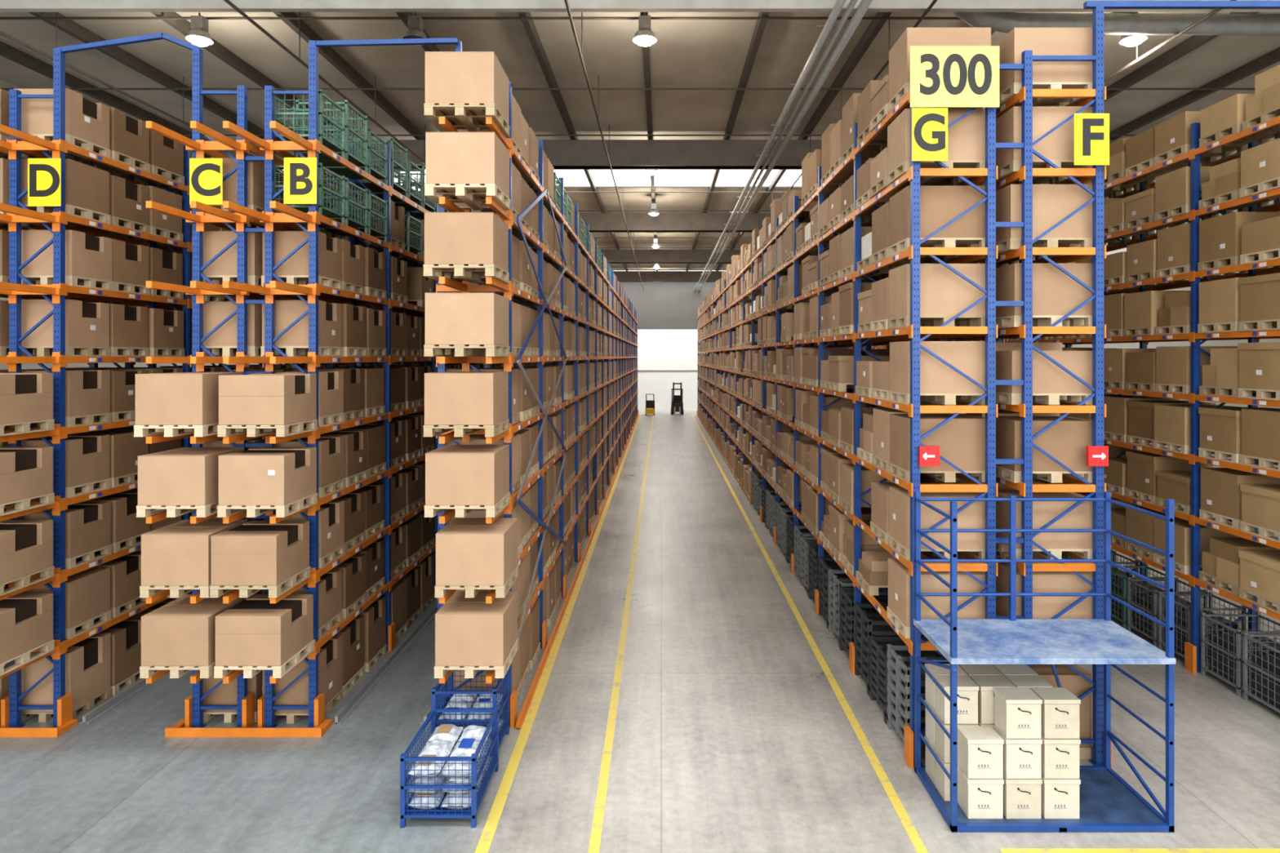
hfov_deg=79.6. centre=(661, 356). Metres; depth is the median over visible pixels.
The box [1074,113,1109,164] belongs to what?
letter sign
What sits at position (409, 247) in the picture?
container
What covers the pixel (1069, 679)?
box
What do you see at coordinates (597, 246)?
container
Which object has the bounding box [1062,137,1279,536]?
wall
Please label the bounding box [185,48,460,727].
rack
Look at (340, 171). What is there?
container
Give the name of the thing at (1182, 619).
container
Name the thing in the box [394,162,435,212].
container
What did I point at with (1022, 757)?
storage box
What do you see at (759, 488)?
plastic crate
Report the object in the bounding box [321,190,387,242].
container
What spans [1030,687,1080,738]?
storage box
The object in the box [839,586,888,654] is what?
plastic crate
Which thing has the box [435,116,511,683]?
rack support arms
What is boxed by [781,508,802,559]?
plastic crate
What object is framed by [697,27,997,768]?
rack
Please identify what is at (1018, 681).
storage box
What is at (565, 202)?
container
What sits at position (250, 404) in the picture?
box
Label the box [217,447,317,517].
box
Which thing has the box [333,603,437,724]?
rail
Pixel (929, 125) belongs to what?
letter sign
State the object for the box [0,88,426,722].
rack
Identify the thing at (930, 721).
storage box
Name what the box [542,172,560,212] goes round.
container
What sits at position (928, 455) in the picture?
arrow sign
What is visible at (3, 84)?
beam
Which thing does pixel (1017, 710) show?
storage box
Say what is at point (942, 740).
storage box
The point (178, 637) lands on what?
box
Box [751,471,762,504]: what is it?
plastic crate
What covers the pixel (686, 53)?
ceiling
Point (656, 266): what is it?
lamp
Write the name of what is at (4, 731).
guard
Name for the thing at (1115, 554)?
container
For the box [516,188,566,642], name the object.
cross
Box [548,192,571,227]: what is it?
container
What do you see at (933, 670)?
storage box
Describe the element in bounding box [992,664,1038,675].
storage box
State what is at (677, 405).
forklift
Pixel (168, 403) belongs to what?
box
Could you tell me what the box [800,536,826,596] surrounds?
plastic crate
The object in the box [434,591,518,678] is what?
box
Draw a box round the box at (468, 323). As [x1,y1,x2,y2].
[423,293,510,356]
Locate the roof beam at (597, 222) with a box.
[579,213,770,231]
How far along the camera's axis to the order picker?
64.50 m
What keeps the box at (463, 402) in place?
on the rack support arms at (447, 284)
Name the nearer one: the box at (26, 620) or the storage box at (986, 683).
the storage box at (986, 683)
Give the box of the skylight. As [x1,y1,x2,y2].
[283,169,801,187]
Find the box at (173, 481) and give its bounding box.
[136,447,244,517]
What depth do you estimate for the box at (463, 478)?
9.12 m
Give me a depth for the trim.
69.45 m
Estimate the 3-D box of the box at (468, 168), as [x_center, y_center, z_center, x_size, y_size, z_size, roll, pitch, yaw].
[-2.390,-2.289,9.570,0.840,0.758,0.920,0,0,0]
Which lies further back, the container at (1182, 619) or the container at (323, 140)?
the container at (1182, 619)
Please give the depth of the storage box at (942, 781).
8.50 m
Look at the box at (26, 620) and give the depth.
9.61 m
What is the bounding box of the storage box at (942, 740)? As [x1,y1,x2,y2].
[933,712,978,762]
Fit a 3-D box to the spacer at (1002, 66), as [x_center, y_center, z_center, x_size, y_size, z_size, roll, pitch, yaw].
[4.225,-0.165,10.720,0.350,6.780,2.800,0,0,0]
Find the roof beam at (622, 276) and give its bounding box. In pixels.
[613,271,722,281]
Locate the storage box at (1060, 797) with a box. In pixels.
[1041,775,1080,818]
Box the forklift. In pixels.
[671,382,683,415]
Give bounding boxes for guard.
[0,719,77,737]
[164,719,333,737]
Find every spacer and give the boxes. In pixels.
[244,155,264,591]
[928,63,1023,618]
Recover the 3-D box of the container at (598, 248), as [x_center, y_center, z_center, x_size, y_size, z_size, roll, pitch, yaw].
[-2.525,-3.225,25.440,0.950,0.720,0.780,0,0,0]
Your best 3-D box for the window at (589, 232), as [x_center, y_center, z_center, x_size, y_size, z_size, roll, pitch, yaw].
[0.000,-7.098,41.750,31.200,0.095,3.660,0,0,0]
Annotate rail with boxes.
[79,671,169,724]
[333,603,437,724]
[420,705,431,724]
[514,413,639,728]
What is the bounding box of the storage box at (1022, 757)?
[993,726,1042,778]
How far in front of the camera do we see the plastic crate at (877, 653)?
10.87 m
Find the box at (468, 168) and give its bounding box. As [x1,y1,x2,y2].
[424,132,510,210]
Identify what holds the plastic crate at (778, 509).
on the floor
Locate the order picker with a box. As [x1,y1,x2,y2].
[644,394,654,415]
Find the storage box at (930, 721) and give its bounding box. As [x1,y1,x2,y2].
[924,699,935,747]
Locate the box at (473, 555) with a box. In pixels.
[434,518,519,598]
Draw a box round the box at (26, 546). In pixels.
[0,520,54,596]
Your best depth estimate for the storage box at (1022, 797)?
8.13 m
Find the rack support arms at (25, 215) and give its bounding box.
[0,124,62,679]
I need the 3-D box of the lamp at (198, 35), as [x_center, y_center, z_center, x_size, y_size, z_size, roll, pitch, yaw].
[-9.200,-6.525,15.300,0.480,0.650,0.480,0,0,0]
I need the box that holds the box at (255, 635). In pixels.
[213,594,314,678]
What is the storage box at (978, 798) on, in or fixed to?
on the work platform at (1107, 802)
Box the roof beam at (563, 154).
[204,139,1117,169]
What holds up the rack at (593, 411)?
on the floor
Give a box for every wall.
[609,281,715,411]
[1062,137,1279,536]
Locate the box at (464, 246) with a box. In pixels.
[422,212,509,283]
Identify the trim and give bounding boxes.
[637,369,697,371]
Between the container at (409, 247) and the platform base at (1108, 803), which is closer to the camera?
the platform base at (1108, 803)
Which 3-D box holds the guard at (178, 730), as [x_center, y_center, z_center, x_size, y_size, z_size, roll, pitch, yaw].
[-5.435,4.890,10.155,2.030,0.120,0.350,0,0,0]
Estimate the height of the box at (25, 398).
0.742 m
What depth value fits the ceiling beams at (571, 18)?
17.95 m
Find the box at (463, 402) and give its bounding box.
[422,371,509,436]
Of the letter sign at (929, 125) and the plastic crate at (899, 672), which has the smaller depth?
the letter sign at (929, 125)
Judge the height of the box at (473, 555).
0.758 m
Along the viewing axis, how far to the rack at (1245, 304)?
12.05 m
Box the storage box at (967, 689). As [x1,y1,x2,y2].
[933,675,978,724]
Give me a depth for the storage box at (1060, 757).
8.13 m
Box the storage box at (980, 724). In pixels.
[977,720,995,728]
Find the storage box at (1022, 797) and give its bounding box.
[1003,775,1042,818]
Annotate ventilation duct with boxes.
[953,12,1279,35]
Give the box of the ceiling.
[0,12,1279,269]
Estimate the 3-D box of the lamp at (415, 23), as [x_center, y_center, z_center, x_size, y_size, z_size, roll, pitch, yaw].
[-4.900,-6.575,15.300,0.480,0.550,0.480,0,0,0]
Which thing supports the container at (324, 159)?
on the rack at (372, 544)
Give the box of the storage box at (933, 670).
[924,663,967,710]
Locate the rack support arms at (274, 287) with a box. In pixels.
[222,120,317,683]
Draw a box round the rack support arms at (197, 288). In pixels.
[146,120,248,683]
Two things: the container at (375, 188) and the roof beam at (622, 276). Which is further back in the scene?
the roof beam at (622, 276)
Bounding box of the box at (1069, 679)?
[1032,664,1092,759]
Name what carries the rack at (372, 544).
on the floor
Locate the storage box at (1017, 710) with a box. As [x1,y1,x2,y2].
[993,687,1042,738]
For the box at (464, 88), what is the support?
on the rack support arms at (447, 284)
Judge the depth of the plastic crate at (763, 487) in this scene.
22.77 m
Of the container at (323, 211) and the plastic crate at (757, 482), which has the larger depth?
the plastic crate at (757, 482)
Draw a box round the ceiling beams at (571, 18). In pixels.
[0,0,1254,290]
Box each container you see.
[275,88,345,158]
[275,162,345,224]
[295,99,367,172]
[295,177,367,233]
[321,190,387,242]
[322,127,387,185]
[349,137,407,197]
[368,158,422,207]
[382,213,422,256]
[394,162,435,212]
[400,706,498,828]
[409,186,431,219]
[431,667,509,759]
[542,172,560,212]
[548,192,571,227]
[549,187,567,222]
[569,215,583,244]
[577,221,586,249]
[580,231,590,254]
[588,245,598,266]
[591,248,599,268]
[592,250,602,271]
[604,267,611,284]
[606,262,608,279]
[1062,549,1112,565]
[1071,551,1138,581]
[1111,564,1165,629]
[1127,577,1208,647]
[1158,591,1246,661]
[1200,612,1279,696]
[1242,631,1279,713]
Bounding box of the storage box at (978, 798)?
[957,764,1004,818]
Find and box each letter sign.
[27,158,61,206]
[189,158,222,204]
[284,157,316,204]
[911,107,947,160]
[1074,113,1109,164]
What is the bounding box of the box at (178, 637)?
[139,594,247,678]
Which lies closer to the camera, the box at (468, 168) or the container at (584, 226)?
the box at (468, 168)
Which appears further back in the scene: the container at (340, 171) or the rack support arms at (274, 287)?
the container at (340, 171)
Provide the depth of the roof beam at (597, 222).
36.90 m
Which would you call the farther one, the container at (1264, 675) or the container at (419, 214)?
the container at (419, 214)
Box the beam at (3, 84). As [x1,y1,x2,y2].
[0,78,393,491]
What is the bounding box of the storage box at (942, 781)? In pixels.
[933,749,950,800]
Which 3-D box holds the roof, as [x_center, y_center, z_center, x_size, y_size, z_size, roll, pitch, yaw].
[0.875,-7.020,28.750,31.990,0.260,81.500,0,0,0]
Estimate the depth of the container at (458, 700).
9.59 m
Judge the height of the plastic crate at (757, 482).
1.100 m
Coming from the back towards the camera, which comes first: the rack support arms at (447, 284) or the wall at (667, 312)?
the wall at (667, 312)
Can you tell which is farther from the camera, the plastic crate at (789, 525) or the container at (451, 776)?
the plastic crate at (789, 525)
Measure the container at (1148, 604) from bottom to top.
0.970 m
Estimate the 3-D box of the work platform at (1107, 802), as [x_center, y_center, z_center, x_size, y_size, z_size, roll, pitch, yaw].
[4.175,3.220,8.570,2.330,3.460,1.200,0,0,0]
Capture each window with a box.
[589,231,751,232]
[613,270,726,271]
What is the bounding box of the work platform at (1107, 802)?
[913,491,1175,832]
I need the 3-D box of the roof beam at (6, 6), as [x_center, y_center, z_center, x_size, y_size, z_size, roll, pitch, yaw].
[0.000,-6.460,13.370,34.000,0.860,0.140,0,0,0]
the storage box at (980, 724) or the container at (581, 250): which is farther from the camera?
the container at (581, 250)
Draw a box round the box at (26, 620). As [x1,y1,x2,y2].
[0,593,54,676]
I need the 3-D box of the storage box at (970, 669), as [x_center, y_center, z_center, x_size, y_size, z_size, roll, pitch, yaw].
[3.708,3.840,8.915,0.385,0.414,0.329,0,0,0]
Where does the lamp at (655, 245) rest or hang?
hanging from the roof
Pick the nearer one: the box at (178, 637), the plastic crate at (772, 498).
the box at (178, 637)
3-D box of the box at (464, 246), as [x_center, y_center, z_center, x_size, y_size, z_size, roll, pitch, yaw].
[-2.405,-1.334,9.570,0.840,0.758,0.920,0,0,0]
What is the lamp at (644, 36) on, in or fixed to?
hanging from the roof
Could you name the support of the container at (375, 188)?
on the rack at (372, 544)
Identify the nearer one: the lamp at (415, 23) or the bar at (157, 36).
the bar at (157, 36)
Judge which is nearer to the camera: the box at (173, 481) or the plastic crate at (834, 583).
the box at (173, 481)
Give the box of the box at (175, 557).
[139,519,247,598]
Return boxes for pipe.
[693,0,872,292]
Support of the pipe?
attached to the roof
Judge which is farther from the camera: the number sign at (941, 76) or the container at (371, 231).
the container at (371, 231)
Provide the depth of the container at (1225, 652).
11.59 m
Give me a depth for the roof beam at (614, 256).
49.40 m
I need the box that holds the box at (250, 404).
[217,373,317,436]
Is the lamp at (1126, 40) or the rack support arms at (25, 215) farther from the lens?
the lamp at (1126, 40)
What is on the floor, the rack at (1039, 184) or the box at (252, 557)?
the rack at (1039, 184)
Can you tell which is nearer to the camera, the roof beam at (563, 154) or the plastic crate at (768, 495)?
the plastic crate at (768, 495)
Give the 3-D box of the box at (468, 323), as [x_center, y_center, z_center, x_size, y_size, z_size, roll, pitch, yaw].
[-2.398,-0.379,9.570,0.840,0.758,0.920,0,0,0]
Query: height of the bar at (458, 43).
0.610 m
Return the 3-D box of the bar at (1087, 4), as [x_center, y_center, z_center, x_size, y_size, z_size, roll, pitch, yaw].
[6.440,-3.955,9.335,4.040,0.710,0.070,0,0,0]
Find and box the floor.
[0,411,1279,852]
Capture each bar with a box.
[57,32,198,53]
[315,37,511,86]
[1032,0,1279,61]
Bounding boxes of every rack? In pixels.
[0,48,426,727]
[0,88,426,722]
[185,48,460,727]
[257,40,604,727]
[435,81,638,728]
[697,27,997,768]
[726,6,1111,768]
[840,64,1279,673]
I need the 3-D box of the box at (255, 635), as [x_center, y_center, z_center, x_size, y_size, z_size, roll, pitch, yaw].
[-4.910,3.454,9.550,0.800,0.732,0.880,0,0,0]
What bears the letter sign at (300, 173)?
attached to the rack at (372, 544)
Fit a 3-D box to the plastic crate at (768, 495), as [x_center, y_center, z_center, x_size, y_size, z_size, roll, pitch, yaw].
[3.510,4.400,21.740,0.980,1.100,0.820,0,0,0]
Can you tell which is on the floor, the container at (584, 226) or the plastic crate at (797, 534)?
the plastic crate at (797, 534)
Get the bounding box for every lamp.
[185,12,213,46]
[403,12,426,38]
[632,12,657,46]
[644,169,658,175]
[648,201,658,216]
[651,236,659,248]
[653,263,659,269]
[1119,12,1146,46]
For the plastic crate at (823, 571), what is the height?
1.100 m
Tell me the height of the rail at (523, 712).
0.090 m
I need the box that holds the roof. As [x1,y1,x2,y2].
[0,12,1279,271]
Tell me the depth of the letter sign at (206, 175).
10.11 m
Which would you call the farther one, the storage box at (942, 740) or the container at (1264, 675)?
the container at (1264, 675)
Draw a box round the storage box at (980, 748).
[957,726,1004,778]
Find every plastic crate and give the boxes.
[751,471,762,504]
[754,475,774,510]
[757,485,772,515]
[762,486,775,522]
[765,489,783,534]
[770,495,801,536]
[775,502,801,551]
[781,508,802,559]
[786,515,810,562]
[793,524,817,584]
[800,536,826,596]
[808,543,838,599]
[817,556,852,629]
[828,568,888,647]
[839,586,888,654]
[854,602,924,696]
[869,635,943,724]
[887,644,950,747]
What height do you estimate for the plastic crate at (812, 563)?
1.100 m
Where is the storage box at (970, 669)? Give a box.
[958,664,1002,676]
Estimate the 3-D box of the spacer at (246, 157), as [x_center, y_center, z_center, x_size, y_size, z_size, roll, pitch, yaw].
[-5.405,0.703,10.245,0.270,6.735,0.050,0,0,0]
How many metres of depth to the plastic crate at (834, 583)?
13.46 m
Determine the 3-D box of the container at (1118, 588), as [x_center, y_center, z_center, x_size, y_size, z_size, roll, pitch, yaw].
[8.850,4.465,14.320,0.900,0.970,0.780,0,0,0]
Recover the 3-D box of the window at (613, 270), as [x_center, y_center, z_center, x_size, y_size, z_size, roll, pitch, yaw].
[0.000,-7.098,66.000,31.200,0.095,6.160,0,0,0]
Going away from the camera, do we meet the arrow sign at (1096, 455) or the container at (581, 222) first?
the arrow sign at (1096, 455)
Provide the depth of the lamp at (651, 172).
26.08 m
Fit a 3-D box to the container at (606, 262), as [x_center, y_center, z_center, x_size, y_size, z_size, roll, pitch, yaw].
[-2.525,-3.225,29.050,0.950,0.720,0.780,0,0,0]
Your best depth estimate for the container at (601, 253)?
26.43 m
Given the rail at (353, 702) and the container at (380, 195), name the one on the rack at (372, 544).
the container at (380, 195)
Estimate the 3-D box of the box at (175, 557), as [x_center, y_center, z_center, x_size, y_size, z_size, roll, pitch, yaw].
[-5.780,2.491,9.550,0.820,0.748,0.880,0,0,0]
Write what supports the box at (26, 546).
on the rack support arms at (25, 215)
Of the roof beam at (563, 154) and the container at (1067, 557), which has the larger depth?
the roof beam at (563, 154)
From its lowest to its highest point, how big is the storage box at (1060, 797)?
0.414 m
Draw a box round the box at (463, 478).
[424,444,510,517]
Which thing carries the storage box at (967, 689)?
on the storage box at (942, 740)
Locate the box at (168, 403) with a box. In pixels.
[133,372,242,436]
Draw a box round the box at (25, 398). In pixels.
[0,373,54,436]
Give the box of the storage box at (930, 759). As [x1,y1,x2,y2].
[924,735,935,784]
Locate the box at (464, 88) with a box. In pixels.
[423,51,510,137]
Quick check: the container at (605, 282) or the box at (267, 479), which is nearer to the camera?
the box at (267, 479)
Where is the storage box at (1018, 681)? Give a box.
[1004,675,1053,688]
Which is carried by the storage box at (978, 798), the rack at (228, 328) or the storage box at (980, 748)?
the storage box at (980, 748)
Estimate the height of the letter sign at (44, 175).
0.630 m
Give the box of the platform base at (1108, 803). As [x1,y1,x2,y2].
[914,765,1174,832]
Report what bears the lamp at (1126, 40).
hanging from the roof
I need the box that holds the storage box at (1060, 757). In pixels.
[1041,736,1080,778]
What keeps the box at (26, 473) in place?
on the rack support arms at (25, 215)
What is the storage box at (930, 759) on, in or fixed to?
on the work platform at (1107, 802)
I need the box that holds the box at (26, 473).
[0,446,54,516]
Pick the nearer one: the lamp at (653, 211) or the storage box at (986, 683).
the storage box at (986, 683)
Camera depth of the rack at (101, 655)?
10.93 m
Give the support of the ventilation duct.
hanging from the ceiling
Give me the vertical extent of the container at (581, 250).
0.720 m
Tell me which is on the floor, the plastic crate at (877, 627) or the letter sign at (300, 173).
the plastic crate at (877, 627)
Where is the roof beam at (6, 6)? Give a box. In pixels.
[0,0,1279,12]
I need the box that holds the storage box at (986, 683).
[969,675,1015,724]
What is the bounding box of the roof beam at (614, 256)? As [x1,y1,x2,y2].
[600,249,740,263]
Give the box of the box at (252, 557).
[209,520,310,597]
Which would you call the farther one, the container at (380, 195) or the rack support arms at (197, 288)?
the container at (380, 195)
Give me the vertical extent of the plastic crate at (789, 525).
1.100 m
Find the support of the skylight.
attached to the ceiling
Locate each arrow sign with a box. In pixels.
[918,445,939,466]
[1086,445,1108,466]
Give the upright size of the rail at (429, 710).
0.100 m
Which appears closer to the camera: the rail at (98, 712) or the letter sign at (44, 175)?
the letter sign at (44, 175)
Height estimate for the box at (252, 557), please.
0.732 m
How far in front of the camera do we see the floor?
9.65 m
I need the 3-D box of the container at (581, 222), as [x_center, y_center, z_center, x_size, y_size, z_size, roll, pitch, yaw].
[-2.525,-3.225,19.940,0.950,0.720,0.780,0,0,0]
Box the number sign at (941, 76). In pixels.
[910,45,999,106]

